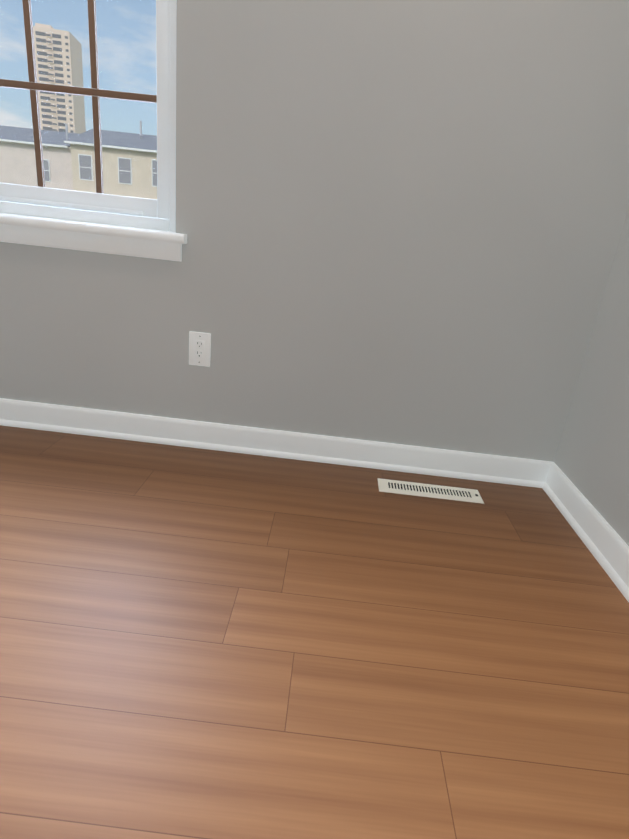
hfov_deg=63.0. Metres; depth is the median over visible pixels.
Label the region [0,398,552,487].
baseboard
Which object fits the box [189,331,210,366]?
electrical outlet
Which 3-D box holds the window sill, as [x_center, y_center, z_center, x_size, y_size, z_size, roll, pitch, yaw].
[-0.877,-0.641,1.773,0.895,0.090,0.124,7,21,1]
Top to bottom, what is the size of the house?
9.441 m
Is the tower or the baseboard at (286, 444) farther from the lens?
the tower
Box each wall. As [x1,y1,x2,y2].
[0,0,628,461]
[554,209,628,545]
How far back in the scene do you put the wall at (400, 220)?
1.70 m
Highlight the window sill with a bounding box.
[0,213,186,261]
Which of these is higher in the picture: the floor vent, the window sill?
the window sill
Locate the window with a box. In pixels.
[0,0,176,231]
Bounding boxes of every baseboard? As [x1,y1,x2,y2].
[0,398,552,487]
[542,462,628,601]
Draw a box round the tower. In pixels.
[33,23,85,148]
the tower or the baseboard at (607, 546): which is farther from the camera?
the tower
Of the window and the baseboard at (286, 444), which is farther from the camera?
the baseboard at (286, 444)
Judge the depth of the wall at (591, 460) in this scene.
1.64 m
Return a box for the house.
[0,121,156,213]
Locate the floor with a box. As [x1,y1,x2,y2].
[0,425,628,838]
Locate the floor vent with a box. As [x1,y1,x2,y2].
[377,478,483,503]
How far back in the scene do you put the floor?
1.09 m

